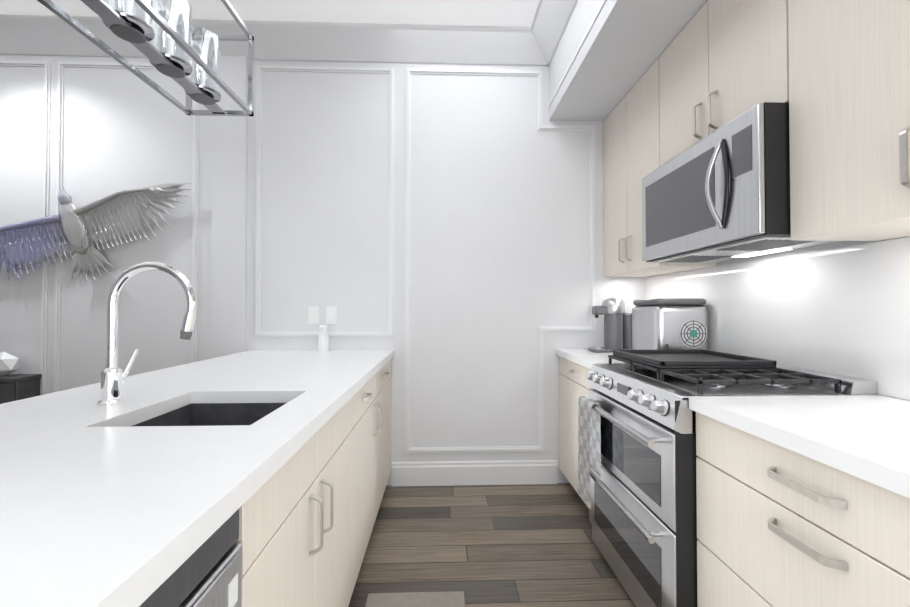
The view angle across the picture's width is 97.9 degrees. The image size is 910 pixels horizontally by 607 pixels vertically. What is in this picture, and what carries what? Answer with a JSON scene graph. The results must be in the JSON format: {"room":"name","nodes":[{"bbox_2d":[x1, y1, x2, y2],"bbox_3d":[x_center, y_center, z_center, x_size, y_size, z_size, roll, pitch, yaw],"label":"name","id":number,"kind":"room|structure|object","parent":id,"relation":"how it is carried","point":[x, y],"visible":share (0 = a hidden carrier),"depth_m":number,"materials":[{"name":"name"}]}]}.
{"room":"kitchen","nodes":[
{"label":"kitchen","id":0,"kind":"room"},
{"bbox_2d":[0,0,539,26],"bbox_3d":[-1.550,-1.901,0.018,6.150,0.100,5.670,0,-1,-2],"label":"ceiling","id":1,"kind":"structure","parent":0,"point":[513,13],"depth_m":2.46,"materials":[{"name":"paint"}]},
{"bbox_2d":[37,0,253,115],"bbox_3d":[-0.905,-1.294,0.942,0.255,1.086,1.265,0,-1,-2],"label":"chandelier","id":2,"kind":"object","parent":1,"relation":"hanging from","point":[128,25],"visible":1,"depth_m":1.27,"materials":[{"name":"silver metal"}]},
{"bbox_2d":[548,0,707,120],"bbox_3d":[1.081,-1.581,0.070,0.686,0.538,5.410,0,-1,-2],"label":"ceiling soffit","id":3,"kind":"structure","parent":1,"relation":"attached to","point":[607,54],"depth_m":2.09,"materials":[{"name":"paint"}]},
{"bbox_2d":[0,55,644,484],"bbox_3d":[-1.641,-0.289,2.735,6.150,3.050,0.190,0,-1,-2],"label":"wall","id":4,"kind":"structure","parent":0,"point":[500,227],"depth_m":2.70,"materials":[{"name":"paint"}]},
{"bbox_2d":[0,183,189,280],"bbox_3d":[-2.520,-0.470,2.577,1.570,0.650,0.129,0,-1,-2],"label":"art","id":5,"kind":"object","parent":4,"relation":"attached to","point":[76,228],"visible":1,"depth_m":2.56,"materials":[{"name":"silver metal"}]},
{"bbox_2d":[0,15,527,64],"bbox_3d":[-2.061,-1.738,2.595,5.100,0.155,0.160,0,-1,-2],"label":"crown molding","id":6,"kind":"structure","parent":4,"relation":"attached to","point":[38,35],"depth_m":2.62,"materials":[{"name":"paint"}]},
{"bbox_2d":[0,60,595,452],"bbox_3d":[-1.788,-0.301,2.656,5.526,2.637,0.018,0,-1,-2],"label":"trim","id":7,"kind":"structure","parent":4,"relation":"attached to","point":[46,65],"depth_m":2.69,"materials":[{"name":"paint"}]},
{"bbox_2d":[308,307,318,323],"bbox_3d":[-0.959,0.080,2.683,0.072,0.120,0.008,0,-1,-2],"label":"electrical outlet","id":8,"kind":"object","parent":4,"relation":"attached to","point":[313,315],"visible":1,"depth_m":2.68,"materials":[{"name":"white plastic"}]},
{"bbox_2d":[326,307,336,323],"bbox_3d":[-0.838,0.080,2.687,0.072,0.120,0.008,0,-1,-2],"label":"electrical outlet","id":9,"kind":"object","parent":4,"relation":"attached to","point":[331,315],"visible":1,"depth_m":2.69,"materials":[{"name":"white plastic"}]},
{"bbox_2d":[392,460,556,485],"bbox_3d":[-1.956,1.156,2.632,5.315,0.158,0.016,0,-1,-2],"label":"baseboard","id":10,"kind":"structure","parent":4,"relation":"attached to","point":[453,473],"depth_m":2.69,"materials":[{"name":"paint"}]},
{"bbox_2d":[524,0,577,65],"bbox_3d":[0.665,-1.773,0.059,0.160,0.155,5.410,0,-1,-2],"label":"crown molding","id":11,"kind":"structure","parent":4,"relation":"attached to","point":[536,43],"depth_m":2.50,"materials":[{"name":"paint"}]},
{"bbox_2d":[348,483,635,606],"bbox_3d":[-1.550,1.249,-0.025,6.150,0.100,5.670,0,-1,-2],"label":"floor","id":12,"kind":"structure","parent":0,"point":[528,545],"depth_m":1.97,"materials":[{"name":"brown wood"}]},
{"bbox_2d":[0,374,41,403],"bbox_3d":[-3.414,0.847,2.495,1.406,0.772,0.158,0,-1,-2],"label":"console","id":13,"kind":"object","parent":12,"relation":"on","point":[14,387],"visible":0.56,"depth_m":2.48,"materials":[{"name":"black wood"}]},
{"bbox_2d":[0,352,19,375],"bbox_3d":[-2.880,0.384,2.525,0.188,0.154,0.085,0,-1,-2],"label":"faceted object","id":14,"kind":"object","parent":13,"relation":"on","point":[9,363],"visible":1,"depth_m":2.51,"materials":[{"name":"white ceramic"}]},
{"bbox_2d":[0,350,393,606],"bbox_3d":[-0.836,0.752,0.965,0.983,0.920,3.428,0,-1,-2],"label":"kitchen island","id":15,"kind":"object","parent":12,"relation":"on","point":[254,478],"depth_m":0.82,"materials":[{"name":"white stone"}]},
{"bbox_2d":[97,261,196,405],"bbox_3d":[-0.912,0.085,1.211,0.273,0.420,0.129,0,-1,-2],"label":"faucet","id":16,"kind":"object","parent":15,"relation":"on","point":[113,375],"visible":1,"depth_m":1.17,"materials":[{"name":"silver metal"}]},
{"bbox_2d":[317,325,329,351],"bbox_3d":[-0.856,0.226,2.568,0.076,0.175,0.098,0,-1,-2],"label":"soap dispenser","id":17,"kind":"object","parent":15,"relation":"on","point":[323,340],"visible":1,"depth_m":2.55,"materials":[{"name":"white plastic"}]},
{"bbox_2d":[365,591,465,606],"bbox_3d":[-0.142,1.210,1.053,0.405,0.008,1.230,0,-1,-2],"label":"mat","id":18,"kind":"object","parent":12,"relation":"on","point":[435,599],"visible":1,"depth_m":1.62,"materials":[{"name":"beige fabric"}]},
{"bbox_2d":[578,349,876,606],"bbox_3d":[0.984,0.723,1.647,0.750,0.996,0.756,0,-1,-2],"label":"range","id":19,"kind":"object","parent":12,"relation":"on","point":[637,455],"visible":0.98,"depth_m":1.47,"materials":[{"name":"silver metal"}]},
{"bbox_2d":[556,349,909,606],"bbox_3d":[1.065,0.753,1.028,0.650,0.920,3.428,0,-1,-2],"label":"base cabinets","id":20,"kind":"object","parent":12,"relation":"on","point":[803,500],"depth_m":0.95,"materials":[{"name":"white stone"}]},
{"bbox_2d":[588,298,631,352],"bbox_3d":[1.034,0.139,2.587,0.297,0.350,0.140,0,-1,-2],"label":"coffee machine","id":21,"kind":"object","parent":20,"relation":"on","point":[617,327],"visible":0.83,"depth_m":2.55,"materials":[{"name":"grey plastic"}]},
{"bbox_2d":[632,298,707,349],"bbox_3d":[1.193,0.141,2.208,0.290,0.335,0.320,0,-1,-2],"label":"ice maker","id":22,"kind":"object","parent":20,"relation":"on","point":[667,323],"visible":0.94,"depth_m":2.07,"materials":[{"name":"silver metal"}]},
{"bbox_2d":[650,236,909,400],"bbox_3d":[1.474,-0.325,0.067,0.100,3.050,5.370,0,-1,-2],"label":"wall","id":23,"kind":"structure","parent":0,"point":[844,243],"depth_m":1.58,"materials":[{"name":"paint"}]},
{"bbox_2d":[603,62,715,276],"bbox_3d":[1.196,-0.732,2.412,0.298,1.088,0.711,0,-1,-2],"label":"upper cabinet","id":24,"kind":"object","parent":23,"relation":"attached to","point":[629,130],"depth_m":2.39,"materials":[{"name":"beige wood"}]},
{"bbox_2d":[655,0,778,169],"bbox_3d":[1.220,-0.970,1.678,0.298,0.632,0.764,0,-1,-2],"label":"upper cabinet","id":25,"kind":"object","parent":23,"relation":"attached to","point":[724,63],"depth_m":1.63,"materials":[{"name":"beige wood"}]},
{"bbox_2d":[642,102,841,262],"bbox_3d":[1.151,-0.430,1.668,0.436,0.441,0.754,0,-1,-2],"label":"microwave","id":26,"kind":"object","parent":25,"relation":"attached to","point":[721,194],"visible":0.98,"depth_m":1.46,"materials":[{"name":"silver metal"}]},
{"bbox_2d":[645,237,909,399],"bbox_3d":[1.388,0.043,1.059,0.006,0.496,3.409,0,-1,-2],"label":"backsplash panel","id":27,"kind":"object","parent":23,"relation":"attached to","point":[844,311],"visible":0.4,"depth_m":1.49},
{"bbox_2d":[779,0,909,240],"bbox_3d":[1.246,-0.753,0.904,0.298,1.088,0.779,0,-1,-2],"label":"upper cabinet","id":28,"kind":"object","parent":23,"relation":"attached to","point":[835,74],"depth_m":1.11,"materials":[{"name":"beige wood"}]}
]}

